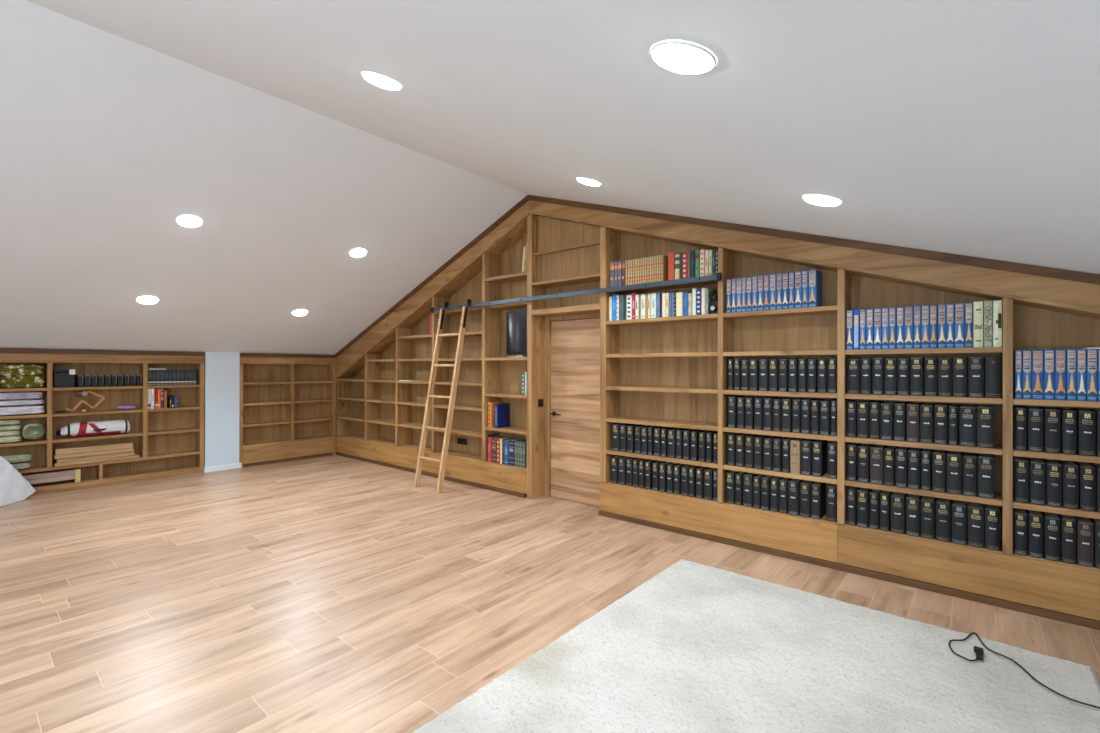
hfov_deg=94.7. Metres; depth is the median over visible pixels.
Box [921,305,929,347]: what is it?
book
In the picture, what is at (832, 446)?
book
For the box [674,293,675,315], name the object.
book
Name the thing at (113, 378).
file box
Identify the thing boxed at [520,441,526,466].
book
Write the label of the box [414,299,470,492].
ladder
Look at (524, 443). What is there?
book
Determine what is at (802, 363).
book
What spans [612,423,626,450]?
book
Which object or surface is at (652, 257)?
book
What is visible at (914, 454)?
book
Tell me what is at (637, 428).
book
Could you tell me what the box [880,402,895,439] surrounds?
book
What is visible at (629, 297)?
book
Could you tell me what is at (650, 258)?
book
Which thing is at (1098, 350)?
book
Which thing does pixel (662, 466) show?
book
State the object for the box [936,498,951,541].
book
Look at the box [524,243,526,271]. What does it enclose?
book
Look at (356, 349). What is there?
trim
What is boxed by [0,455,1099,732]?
floor
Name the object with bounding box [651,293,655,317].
book
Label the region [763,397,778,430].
book
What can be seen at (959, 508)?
book
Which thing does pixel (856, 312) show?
book
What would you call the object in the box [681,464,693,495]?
book
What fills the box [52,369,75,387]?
case
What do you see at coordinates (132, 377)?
file box
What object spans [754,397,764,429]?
book
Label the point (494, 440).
book
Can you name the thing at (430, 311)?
book
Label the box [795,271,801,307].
book
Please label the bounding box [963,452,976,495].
book
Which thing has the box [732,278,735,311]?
book
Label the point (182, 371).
book
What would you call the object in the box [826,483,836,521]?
book
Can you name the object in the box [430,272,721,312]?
ladder rail
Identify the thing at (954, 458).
book
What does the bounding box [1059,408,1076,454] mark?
book
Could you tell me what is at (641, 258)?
book
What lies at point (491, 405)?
book
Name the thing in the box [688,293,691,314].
book
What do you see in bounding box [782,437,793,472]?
book
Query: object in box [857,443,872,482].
book
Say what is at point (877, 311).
book
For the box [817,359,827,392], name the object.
book
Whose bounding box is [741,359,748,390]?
book
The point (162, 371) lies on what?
book
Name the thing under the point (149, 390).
book
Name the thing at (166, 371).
book
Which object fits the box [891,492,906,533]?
book
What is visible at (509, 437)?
book
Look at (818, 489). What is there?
book
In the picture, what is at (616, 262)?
book
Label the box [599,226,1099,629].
bookcase
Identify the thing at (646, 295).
book
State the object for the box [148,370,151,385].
book
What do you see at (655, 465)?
book
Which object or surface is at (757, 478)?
book
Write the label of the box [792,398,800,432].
book
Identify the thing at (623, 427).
book
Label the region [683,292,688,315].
book
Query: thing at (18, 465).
textile
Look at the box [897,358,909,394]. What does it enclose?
book
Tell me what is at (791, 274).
book
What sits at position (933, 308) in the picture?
book
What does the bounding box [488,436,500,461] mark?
book
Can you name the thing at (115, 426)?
sports bag
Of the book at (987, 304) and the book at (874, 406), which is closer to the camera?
the book at (987, 304)
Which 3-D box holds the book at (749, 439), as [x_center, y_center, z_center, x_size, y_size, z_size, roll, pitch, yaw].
[1.718,0.711,4.297,0.067,0.262,0.212,0,0,40]
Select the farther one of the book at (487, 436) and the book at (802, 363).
the book at (487, 436)
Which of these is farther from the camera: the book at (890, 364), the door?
the door
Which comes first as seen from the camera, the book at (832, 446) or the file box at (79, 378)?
the book at (832, 446)
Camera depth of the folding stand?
6.26 m
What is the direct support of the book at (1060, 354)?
on the bookcase at (660, 371)
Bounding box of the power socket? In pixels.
[457,438,466,444]
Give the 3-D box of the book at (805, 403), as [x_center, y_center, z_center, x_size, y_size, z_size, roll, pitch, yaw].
[2.047,0.389,4.014,0.061,0.264,0.212,0,0,40]
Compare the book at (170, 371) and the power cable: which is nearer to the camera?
the power cable
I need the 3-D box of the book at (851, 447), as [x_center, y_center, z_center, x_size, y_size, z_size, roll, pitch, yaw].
[2.288,0.711,3.817,0.060,0.263,0.212,0,0,40]
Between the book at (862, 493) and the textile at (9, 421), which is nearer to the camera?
the book at (862, 493)
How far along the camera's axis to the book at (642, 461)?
4.87 m
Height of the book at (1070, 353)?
0.303 m
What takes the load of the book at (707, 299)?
on the bookcase at (660, 371)
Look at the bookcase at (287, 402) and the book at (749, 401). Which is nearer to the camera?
the book at (749, 401)
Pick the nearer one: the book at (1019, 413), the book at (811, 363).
the book at (1019, 413)
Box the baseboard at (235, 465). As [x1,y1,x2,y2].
[204,463,241,472]
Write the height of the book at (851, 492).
0.263 m
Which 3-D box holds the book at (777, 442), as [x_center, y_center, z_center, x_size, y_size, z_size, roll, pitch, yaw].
[1.884,0.713,4.149,0.062,0.259,0.212,0,0,40]
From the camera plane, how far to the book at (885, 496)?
3.61 m
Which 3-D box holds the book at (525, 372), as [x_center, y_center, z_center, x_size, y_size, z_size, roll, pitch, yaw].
[-0.226,0.199,5.919,0.024,0.265,0.174,0,0,40]
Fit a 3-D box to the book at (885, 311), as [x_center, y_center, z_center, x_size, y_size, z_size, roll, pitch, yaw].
[2.446,-0.271,3.680,0.040,0.293,0.197,0,0,40]
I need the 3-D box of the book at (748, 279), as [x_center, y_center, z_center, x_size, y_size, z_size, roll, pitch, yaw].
[1.718,-0.602,4.296,0.045,0.289,0.197,0,0,40]
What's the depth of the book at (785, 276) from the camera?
4.04 m
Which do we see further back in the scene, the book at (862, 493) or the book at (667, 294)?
the book at (667, 294)
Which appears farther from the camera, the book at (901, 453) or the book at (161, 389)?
the book at (161, 389)
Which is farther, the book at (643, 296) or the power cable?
the book at (643, 296)
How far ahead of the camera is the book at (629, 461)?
4.95 m
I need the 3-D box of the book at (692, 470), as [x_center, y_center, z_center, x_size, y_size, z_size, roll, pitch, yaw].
[1.328,1.037,4.617,0.053,0.262,0.212,0,0,40]
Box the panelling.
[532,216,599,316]
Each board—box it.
[52,448,133,458]
[53,454,139,466]
[54,442,132,454]
[55,452,133,462]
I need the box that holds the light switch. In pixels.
[538,399,542,406]
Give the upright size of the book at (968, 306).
0.293 m
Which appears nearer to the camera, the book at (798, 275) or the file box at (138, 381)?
the book at (798, 275)
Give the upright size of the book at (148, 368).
0.024 m
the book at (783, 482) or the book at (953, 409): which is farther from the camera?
the book at (783, 482)
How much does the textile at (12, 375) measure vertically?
0.275 m
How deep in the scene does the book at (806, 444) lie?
3.93 m
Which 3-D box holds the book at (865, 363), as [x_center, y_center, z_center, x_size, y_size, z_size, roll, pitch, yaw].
[2.354,0.070,3.755,0.067,0.262,0.212,0,0,40]
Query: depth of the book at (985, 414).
3.25 m
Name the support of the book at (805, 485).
on the bookcase at (660, 371)
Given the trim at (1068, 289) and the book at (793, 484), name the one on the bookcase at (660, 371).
the book at (793, 484)
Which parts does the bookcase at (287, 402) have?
shelf, shelf, shelf, panel, shelf, shelf, shelf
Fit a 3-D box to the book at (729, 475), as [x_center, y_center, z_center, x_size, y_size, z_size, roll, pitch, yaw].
[1.594,1.038,4.399,0.077,0.261,0.212,0,0,40]
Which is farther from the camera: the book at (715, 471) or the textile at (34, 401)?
the textile at (34, 401)
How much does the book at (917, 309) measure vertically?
0.293 m
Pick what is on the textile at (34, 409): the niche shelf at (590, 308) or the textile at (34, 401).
the textile at (34, 401)
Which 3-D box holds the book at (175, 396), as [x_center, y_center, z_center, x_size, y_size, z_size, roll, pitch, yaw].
[-5.178,0.481,6.994,0.147,0.168,0.038,0,0,40]
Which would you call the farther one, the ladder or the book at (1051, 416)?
the ladder
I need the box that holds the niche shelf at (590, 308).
[532,303,599,316]
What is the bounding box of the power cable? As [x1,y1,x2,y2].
[948,632,1099,708]
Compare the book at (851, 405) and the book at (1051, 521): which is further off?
the book at (851, 405)
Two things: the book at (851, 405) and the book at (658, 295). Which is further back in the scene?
the book at (658, 295)
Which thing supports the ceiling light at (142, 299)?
attached to the ceiling
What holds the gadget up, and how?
on the bookcase at (660, 371)
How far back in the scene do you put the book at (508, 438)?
6.09 m
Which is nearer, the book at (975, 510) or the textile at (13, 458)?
the book at (975, 510)
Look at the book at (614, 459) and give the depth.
5.06 m
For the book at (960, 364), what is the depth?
3.33 m
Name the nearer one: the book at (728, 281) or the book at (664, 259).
the book at (728, 281)
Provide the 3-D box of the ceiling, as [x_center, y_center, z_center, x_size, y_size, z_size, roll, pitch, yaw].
[-2.366,-1.078,2.871,10.120,2.008,7.900,0,0,40]
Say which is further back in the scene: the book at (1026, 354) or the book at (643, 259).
the book at (643, 259)
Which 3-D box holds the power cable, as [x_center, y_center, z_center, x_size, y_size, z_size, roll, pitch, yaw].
[2.312,1.477,2.324,0.320,0.062,0.902,0,0,-16]
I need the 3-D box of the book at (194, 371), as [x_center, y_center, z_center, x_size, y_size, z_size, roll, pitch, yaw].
[-5.044,0.151,7.161,0.155,0.208,0.045,0,0,40]
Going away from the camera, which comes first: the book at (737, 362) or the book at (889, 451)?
the book at (889, 451)
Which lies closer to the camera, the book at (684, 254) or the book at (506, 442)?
the book at (684, 254)
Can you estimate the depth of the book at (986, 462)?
3.25 m
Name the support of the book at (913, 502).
on the bookcase at (660, 371)
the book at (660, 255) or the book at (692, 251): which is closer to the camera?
the book at (692, 251)
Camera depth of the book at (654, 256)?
4.78 m
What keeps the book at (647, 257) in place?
on the bookcase at (660, 371)
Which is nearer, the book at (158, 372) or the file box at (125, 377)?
the file box at (125, 377)
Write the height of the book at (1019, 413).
0.265 m
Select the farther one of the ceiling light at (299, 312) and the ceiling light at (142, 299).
the ceiling light at (299, 312)
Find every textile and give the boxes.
[0,364,43,387]
[0,392,42,399]
[0,399,43,405]
[0,405,44,415]
[0,419,20,424]
[0,425,21,430]
[0,430,19,435]
[0,435,21,442]
[2,453,31,462]
[10,462,30,468]
[22,423,44,438]
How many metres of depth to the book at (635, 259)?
4.92 m
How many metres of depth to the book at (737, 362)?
4.28 m
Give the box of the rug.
[412,559,1099,732]
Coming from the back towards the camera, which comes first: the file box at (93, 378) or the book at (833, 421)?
the file box at (93, 378)
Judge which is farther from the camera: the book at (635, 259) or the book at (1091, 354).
the book at (635, 259)
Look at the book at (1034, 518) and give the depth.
3.10 m
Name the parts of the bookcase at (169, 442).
shelf, shelf, shelf, shelf, shelf, shelf, shelf, board, shelf, shelf, shelf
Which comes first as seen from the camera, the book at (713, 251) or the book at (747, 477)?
the book at (747, 477)
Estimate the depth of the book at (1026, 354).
3.13 m
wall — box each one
[204,352,336,466]
[352,216,1003,450]
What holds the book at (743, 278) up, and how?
on the bookcase at (660, 371)
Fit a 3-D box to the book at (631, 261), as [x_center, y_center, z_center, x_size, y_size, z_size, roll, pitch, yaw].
[0.848,-0.914,5.016,0.026,0.252,0.175,0,0,40]
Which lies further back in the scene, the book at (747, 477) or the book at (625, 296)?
the book at (625, 296)
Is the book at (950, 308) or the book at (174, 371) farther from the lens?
the book at (174, 371)
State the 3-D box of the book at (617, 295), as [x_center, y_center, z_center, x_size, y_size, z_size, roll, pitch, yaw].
[0.728,-0.583,5.117,0.026,0.250,0.175,0,0,40]
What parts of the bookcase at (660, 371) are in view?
shelf, shelf, shelf, shelf, shelf, shelf, shelf, shelf, shelf, shelf, shelf, shelf, shelf, shelf, shelf, shelf, shelf, shelf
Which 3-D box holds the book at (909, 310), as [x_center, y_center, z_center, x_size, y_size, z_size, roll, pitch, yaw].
[2.551,-0.270,3.592,0.048,0.293,0.197,0,0,40]
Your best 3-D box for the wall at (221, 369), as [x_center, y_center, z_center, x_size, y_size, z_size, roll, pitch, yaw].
[-6.060,0.641,6.047,0.319,1.713,7.700,0,0,40]
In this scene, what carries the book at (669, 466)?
on the bookcase at (660, 371)
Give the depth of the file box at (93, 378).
6.29 m
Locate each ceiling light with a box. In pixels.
[136,296,158,303]
[176,215,202,227]
[292,309,307,315]
[349,248,366,256]
[361,72,401,89]
[577,177,600,185]
[650,40,716,74]
[802,195,841,205]
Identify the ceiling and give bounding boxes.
[0,0,1099,357]
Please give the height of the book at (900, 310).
0.293 m
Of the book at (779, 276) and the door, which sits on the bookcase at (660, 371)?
the book at (779, 276)
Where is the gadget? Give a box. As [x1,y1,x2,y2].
[709,290,717,313]
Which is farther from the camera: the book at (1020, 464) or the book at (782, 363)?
the book at (782, 363)
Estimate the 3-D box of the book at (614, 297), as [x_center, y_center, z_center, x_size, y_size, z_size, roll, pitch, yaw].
[0.696,-0.589,5.142,0.046,0.262,0.177,0,0,40]
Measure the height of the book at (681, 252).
0.250 m
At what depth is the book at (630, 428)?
4.95 m
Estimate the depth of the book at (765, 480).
4.13 m
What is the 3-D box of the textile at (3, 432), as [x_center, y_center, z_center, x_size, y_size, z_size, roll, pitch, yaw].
[-6.271,0.759,5.707,0.203,0.058,0.428,0,0,40]
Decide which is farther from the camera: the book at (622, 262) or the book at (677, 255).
the book at (622, 262)
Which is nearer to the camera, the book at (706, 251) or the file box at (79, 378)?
the book at (706, 251)
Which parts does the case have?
lid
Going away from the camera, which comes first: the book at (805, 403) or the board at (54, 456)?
the book at (805, 403)
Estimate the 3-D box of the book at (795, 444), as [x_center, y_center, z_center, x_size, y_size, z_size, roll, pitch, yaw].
[1.990,0.712,4.063,0.069,0.261,0.212,0,0,40]
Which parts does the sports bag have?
red panel, red panel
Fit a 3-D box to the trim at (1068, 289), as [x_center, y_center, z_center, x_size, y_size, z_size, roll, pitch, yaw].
[1.729,-1.011,4.112,5.157,1.880,0.050,0,0,40]
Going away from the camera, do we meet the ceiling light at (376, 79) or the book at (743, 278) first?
the ceiling light at (376, 79)
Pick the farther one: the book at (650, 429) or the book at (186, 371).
the book at (186, 371)
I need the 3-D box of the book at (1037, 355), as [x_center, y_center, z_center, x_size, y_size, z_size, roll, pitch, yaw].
[3.046,0.050,3.174,0.050,0.303,0.197,0,0,40]
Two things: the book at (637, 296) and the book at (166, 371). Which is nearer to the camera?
the book at (637, 296)
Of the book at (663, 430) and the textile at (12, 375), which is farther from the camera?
the textile at (12, 375)
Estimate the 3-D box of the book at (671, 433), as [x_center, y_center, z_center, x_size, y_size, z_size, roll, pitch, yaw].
[1.176,0.712,4.746,0.075,0.259,0.212,0,0,40]
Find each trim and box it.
[335,196,529,378]
[527,195,1099,313]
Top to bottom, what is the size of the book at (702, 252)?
0.245 m
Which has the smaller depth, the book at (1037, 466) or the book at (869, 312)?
the book at (1037, 466)
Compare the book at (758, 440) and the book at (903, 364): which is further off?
the book at (758, 440)
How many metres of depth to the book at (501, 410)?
6.20 m
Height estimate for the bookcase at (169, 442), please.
1.702 m
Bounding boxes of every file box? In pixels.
[76,375,83,386]
[84,375,89,386]
[90,375,96,386]
[97,375,103,386]
[104,375,109,386]
[110,375,116,385]
[117,375,122,385]
[123,375,128,385]
[129,374,135,385]
[134,374,141,385]
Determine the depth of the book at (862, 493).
3.69 m
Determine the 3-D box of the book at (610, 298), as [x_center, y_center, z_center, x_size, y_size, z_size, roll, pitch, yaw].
[0.662,-0.581,5.172,0.036,0.245,0.176,0,0,40]
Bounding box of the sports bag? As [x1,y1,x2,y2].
[56,420,129,435]
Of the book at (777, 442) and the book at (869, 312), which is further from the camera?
the book at (777, 442)
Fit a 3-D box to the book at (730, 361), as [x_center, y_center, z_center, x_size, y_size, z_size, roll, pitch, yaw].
[1.599,0.068,4.394,0.044,0.264,0.212,0,0,40]
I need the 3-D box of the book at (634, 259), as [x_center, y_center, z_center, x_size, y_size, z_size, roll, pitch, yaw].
[0.869,-0.914,4.999,0.026,0.252,0.175,0,0,40]
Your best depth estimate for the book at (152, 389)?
6.75 m
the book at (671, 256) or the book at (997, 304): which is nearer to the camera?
the book at (997, 304)
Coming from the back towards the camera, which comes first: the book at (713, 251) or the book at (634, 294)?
the book at (634, 294)
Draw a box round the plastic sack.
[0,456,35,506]
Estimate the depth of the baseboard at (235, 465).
7.34 m
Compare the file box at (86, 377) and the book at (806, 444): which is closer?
the book at (806, 444)
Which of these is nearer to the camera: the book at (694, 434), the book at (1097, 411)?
the book at (1097, 411)
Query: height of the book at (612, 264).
0.262 m
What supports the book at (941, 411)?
on the bookcase at (660, 371)
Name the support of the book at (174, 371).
on the bookcase at (169, 442)
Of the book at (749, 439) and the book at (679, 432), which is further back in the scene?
the book at (679, 432)
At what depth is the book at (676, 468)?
4.64 m
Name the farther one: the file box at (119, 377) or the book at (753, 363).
the file box at (119, 377)
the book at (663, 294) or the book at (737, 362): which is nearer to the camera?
the book at (737, 362)
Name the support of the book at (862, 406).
on the bookcase at (660, 371)
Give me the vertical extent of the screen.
0.555 m
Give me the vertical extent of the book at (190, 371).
0.208 m
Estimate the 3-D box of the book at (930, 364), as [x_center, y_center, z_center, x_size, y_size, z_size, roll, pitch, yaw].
[2.647,0.071,3.515,0.069,0.261,0.212,0,0,40]
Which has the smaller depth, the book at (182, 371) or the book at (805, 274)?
the book at (805, 274)
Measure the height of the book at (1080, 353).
0.303 m
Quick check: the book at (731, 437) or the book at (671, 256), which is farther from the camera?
the book at (671, 256)
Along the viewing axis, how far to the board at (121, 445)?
6.30 m
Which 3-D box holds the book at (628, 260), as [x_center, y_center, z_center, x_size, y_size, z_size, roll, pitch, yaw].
[0.827,-0.914,5.034,0.026,0.252,0.175,0,0,40]
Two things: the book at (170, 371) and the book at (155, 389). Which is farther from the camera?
the book at (170, 371)
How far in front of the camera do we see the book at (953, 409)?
3.36 m
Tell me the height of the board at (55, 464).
0.034 m
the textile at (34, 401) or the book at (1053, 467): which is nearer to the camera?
the book at (1053, 467)
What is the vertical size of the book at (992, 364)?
0.259 m
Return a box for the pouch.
[117,405,135,409]
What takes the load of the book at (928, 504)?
on the bookcase at (660, 371)
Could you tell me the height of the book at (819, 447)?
0.264 m
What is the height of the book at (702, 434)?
0.261 m
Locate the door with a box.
[544,313,600,506]
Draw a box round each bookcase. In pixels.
[0,348,204,495]
[239,353,335,466]
[336,214,546,498]
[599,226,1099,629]
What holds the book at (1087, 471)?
on the bookcase at (660, 371)
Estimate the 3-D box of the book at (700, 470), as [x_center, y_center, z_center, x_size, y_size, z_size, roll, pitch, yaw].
[1.384,1.038,4.573,0.061,0.261,0.212,0,0,40]
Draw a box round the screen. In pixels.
[506,310,526,356]
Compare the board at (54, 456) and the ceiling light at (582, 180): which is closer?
the ceiling light at (582, 180)
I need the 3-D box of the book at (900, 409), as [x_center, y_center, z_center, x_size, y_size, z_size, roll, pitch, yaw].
[2.510,0.390,3.624,0.065,0.262,0.212,0,0,40]
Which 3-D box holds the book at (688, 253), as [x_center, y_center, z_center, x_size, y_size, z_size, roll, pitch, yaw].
[1.303,-0.910,4.633,0.024,0.245,0.174,0,0,40]
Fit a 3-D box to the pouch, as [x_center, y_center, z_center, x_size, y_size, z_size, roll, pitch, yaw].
[-5.514,0.531,6.599,0.090,0.051,0.186,0,0,40]
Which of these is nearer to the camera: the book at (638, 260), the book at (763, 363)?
the book at (763, 363)
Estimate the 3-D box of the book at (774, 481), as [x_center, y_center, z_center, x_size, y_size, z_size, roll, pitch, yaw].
[1.870,1.038,4.165,0.062,0.261,0.212,0,0,40]
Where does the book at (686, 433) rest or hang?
on the bookcase at (660, 371)
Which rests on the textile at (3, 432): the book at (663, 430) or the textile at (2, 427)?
the textile at (2, 427)
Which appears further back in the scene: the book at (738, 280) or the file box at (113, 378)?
the file box at (113, 378)
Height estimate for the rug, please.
0.032 m
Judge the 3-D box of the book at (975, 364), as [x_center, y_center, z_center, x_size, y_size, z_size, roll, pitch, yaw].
[2.826,0.069,3.362,0.076,0.265,0.212,0,0,40]
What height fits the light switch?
0.090 m
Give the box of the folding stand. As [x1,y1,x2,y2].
[65,390,104,411]
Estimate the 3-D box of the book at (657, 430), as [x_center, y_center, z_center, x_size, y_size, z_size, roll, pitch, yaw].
[1.065,0.711,4.845,0.066,0.262,0.212,0,0,40]
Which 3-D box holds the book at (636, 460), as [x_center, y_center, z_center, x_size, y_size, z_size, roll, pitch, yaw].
[0.888,1.036,4.989,0.060,0.265,0.212,0,0,40]
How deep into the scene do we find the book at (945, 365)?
3.39 m
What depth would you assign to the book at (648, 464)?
4.82 m
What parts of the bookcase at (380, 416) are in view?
shelf, shelf, shelf, shelf, shelf, shelf, shelf, shelf, shelf, shelf, shelf, shelf, panel, shelf, shelf, shelf, shelf, shelf, shelf, shelf, shelf, shelf, shelf, shelf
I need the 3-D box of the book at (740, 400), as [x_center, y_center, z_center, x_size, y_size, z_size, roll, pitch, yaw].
[1.664,0.390,4.341,0.060,0.261,0.212,0,0,40]
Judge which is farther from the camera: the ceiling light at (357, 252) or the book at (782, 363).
the ceiling light at (357, 252)
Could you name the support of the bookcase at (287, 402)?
on the floor
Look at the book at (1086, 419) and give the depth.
2.96 m
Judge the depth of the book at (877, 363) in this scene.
3.62 m
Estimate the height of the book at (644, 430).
0.259 m
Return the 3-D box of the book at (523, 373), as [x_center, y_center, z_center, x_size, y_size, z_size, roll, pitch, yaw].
[-0.255,0.199,5.942,0.042,0.265,0.177,0,0,40]
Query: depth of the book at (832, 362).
3.81 m
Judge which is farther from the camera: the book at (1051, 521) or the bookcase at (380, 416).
the bookcase at (380, 416)
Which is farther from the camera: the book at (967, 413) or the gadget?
the gadget
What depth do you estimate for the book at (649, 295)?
4.82 m
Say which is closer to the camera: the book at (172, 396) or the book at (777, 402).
the book at (777, 402)
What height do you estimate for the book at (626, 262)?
0.252 m
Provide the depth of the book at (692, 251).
4.54 m
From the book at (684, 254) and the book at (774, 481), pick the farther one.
the book at (684, 254)
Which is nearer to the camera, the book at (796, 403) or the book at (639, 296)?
the book at (796, 403)
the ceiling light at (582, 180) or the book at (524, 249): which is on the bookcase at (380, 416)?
the book at (524, 249)
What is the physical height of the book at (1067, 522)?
0.264 m
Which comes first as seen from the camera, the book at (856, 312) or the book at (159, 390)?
the book at (856, 312)
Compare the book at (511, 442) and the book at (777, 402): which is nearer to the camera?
the book at (777, 402)
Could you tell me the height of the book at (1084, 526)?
0.259 m
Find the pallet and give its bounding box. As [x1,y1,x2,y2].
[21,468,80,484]
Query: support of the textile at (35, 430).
on the bookcase at (169, 442)
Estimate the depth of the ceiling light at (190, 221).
4.62 m
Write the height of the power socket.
0.084 m
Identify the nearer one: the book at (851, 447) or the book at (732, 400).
the book at (851, 447)
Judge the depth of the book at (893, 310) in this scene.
3.58 m
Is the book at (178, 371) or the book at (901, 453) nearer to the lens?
the book at (901, 453)
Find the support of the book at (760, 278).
on the bookcase at (660, 371)
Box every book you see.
[148,368,166,369]
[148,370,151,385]
[148,388,150,408]
[149,388,153,408]
[152,370,155,385]
[154,388,157,408]
[156,370,160,384]
[158,389,160,408]
[161,370,164,384]
[161,389,162,407]
[163,390,166,407]
[165,370,168,384]
[167,397,171,407]
[169,370,172,384]
[169,395,173,407]
[173,370,176,384]
[174,395,177,407]
[177,370,180,384]
[181,370,184,384]
[185,370,188,384]
[189,370,192,384]
[193,370,195,384]
[430,311,431,333]
[486,434,496,460]
[488,402,500,426]
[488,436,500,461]
[491,437,502,462]
[495,403,508,427]
[497,437,506,462]
[500,437,511,463]
[502,438,512,463]
[504,438,513,464]
[509,439,523,465]
[515,440,523,466]
[517,440,526,466]
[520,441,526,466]
[522,247,525,271]
[522,372,524,394]
[523,442,526,467]
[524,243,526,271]
[525,372,526,394]
[609,297,611,320]
[610,262,614,286]
[611,455,621,483]
[612,294,616,320]
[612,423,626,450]
[615,261,617,285]
[617,295,618,319]
[618,261,620,285]
[618,456,628,484]
[619,295,623,319]
[620,423,632,451]
[621,260,624,285]
[624,295,626,319]
[625,261,627,284]
[626,457,634,485]
[627,295,631,319]
[627,424,639,452]
[628,260,629,284]
[630,260,632,284]
[632,292,641,318]
[633,259,634,283]
[633,458,642,486]
[635,259,636,283]
[635,295,640,318]
[635,425,649,453]
[637,259,639,283]
[639,296,640,318]
[639,459,649,487]
[640,258,641,283]
[641,294,646,318]
[641,425,651,454]
[642,258,644,282]
[645,258,646,282]
[645,460,657,488]
[646,295,647,317]
[647,257,648,282]
[648,294,650,317]
[648,426,660,454]
[649,257,651,281]
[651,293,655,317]
[652,257,653,281]
[652,461,664,490]
[654,256,655,281]
[654,426,664,455]
[656,256,658,281]
[656,293,661,317]
[659,255,660,280]
[659,462,672,491]
[661,255,667,280]
[661,427,674,456]
[662,293,665,316]
[666,293,668,316]
[667,428,680,457]
[667,463,678,492]
[668,252,674,279]
[669,293,671,316]
[672,293,673,316]
[673,463,685,494]
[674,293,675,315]
[675,253,679,278]
[676,292,683,315]
[676,428,686,458]
[680,252,681,278]
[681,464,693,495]
[682,252,686,277]
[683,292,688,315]
[683,429,697,459]
[687,252,690,277]
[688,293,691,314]
[689,465,700,496]
[691,250,694,276]
[691,430,703,460]
[692,288,696,314]
[695,250,699,276]
[696,289,701,314]
[696,466,708,498]
[698,430,709,461]
[700,250,704,275]
[702,288,705,313]
[704,467,716,499]
[705,250,708,275]
[705,288,715,313]
[706,431,717,462]
[709,250,711,274]
[712,250,715,274]
[713,432,717,463]
[713,468,717,500]
[716,250,717,273]
[725,470,738,503]
[726,279,731,312]
[727,432,740,465]
[728,359,733,389]
[728,395,741,427]
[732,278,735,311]
[734,359,743,389]
[735,471,747,504]
[736,278,741,311]
[736,433,748,466]
[737,396,751,428]
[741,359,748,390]
[742,277,745,311]
[743,473,756,506]
[745,396,754,428]
[745,434,757,467]
[746,277,751,310]
[749,359,758,390]
[752,276,757,310]
[753,474,763,508]
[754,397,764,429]
[754,435,768,468]
[758,275,763,310]
[759,359,768,390]
[761,475,773,509]
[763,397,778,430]
[763,436,778,469]
[764,275,769,309]
[769,274,776,309]
[769,359,777,390]
[770,476,781,511]
[773,398,783,430]
[773,436,784,471]
[776,273,781,308]
[778,359,787,391]
[779,477,791,513]
[781,398,795,431]
[782,273,788,308]
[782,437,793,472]
[788,359,797,391]
[788,478,802,515]
[789,272,794,308]
[790,438,802,473]
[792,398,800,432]
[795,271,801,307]
[798,359,806,391]
[799,480,813,517]
[801,398,815,433]
[801,439,815,474]
[802,270,808,307]
[807,359,816,392]
[808,270,821,306]
[811,399,824,433]
[811,481,825,518]
[812,439,826,476]
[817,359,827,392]
[820,400,830,434]
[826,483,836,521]
[827,358,836,392]
[828,441,836,478]
[830,399,836,435]
[846,310,853,349]
[846,486,858,525]
[847,359,859,393]
[847,400,857,436]
[847,442,860,480]
[854,310,859,349]
[857,401,870,437]
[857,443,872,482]
[857,487,870,527]
[860,309,865,348]
[860,358,871,393]
[866,309,873,348]
[869,401,883,438]
[869,489,881,529]
[870,444,886,484]
[872,358,883,394]
[874,308,881,348]
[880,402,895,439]
[880,490,891,530]
[882,308,888,348]
[884,358,896,394]
[884,445,895,485]
[889,307,896,348]
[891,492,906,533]
[894,402,907,440]
[895,446,909,487]
[897,307,903,348]
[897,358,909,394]
[904,306,913,348]
[906,494,921,536]
[907,402,921,441]
[908,447,921,488]
[910,357,923,395]
[914,306,921,347]
[920,403,933,442]
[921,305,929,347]
[921,448,932,490]
[921,496,935,538]
[924,358,937,395]
[930,305,937,347]
[932,449,946,492]
[934,403,948,444]
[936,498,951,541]
[938,304,945,347]
[938,358,952,396]
[946,304,954,347]
[947,451,961,494]
[949,405,958,444]
[952,500,966,544]
[953,357,967,396]
[955,303,964,347]
[960,405,975,446]
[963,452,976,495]
[965,302,972,347]
[968,357,983,397]
[968,502,983,547]
[974,301,982,346]
[977,405,993,447]
[978,453,994,498]
[984,301,991,346]
[985,357,1000,397]
[985,504,999,550]
[992,300,1001,346]
[1013,406,1026,450]
[1013,456,1028,502]
[1013,508,1026,555]
[1014,350,1021,398]
[1022,350,1031,398]
[1026,406,1042,451]
[1026,510,1042,557]
[1028,457,1045,504]
[1031,350,1042,399]
[1042,407,1060,452]
[1042,512,1059,561]
[1043,350,1054,399]
[1044,459,1061,506]
[1055,349,1065,399]
[1058,514,1075,563]
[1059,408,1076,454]
[1059,460,1078,509]
[1066,349,1075,400]
[1074,408,1095,455]
[1074,516,1093,566]
[1075,461,1095,511]
[1076,349,1085,400]
[1086,349,1096,400]
[1090,518,1099,568]
[1091,409,1099,456]
[1092,463,1099,511]
[1097,349,1099,400]
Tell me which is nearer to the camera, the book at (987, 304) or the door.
the book at (987, 304)
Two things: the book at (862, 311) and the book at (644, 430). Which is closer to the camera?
the book at (862, 311)
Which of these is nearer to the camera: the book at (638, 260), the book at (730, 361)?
the book at (730, 361)

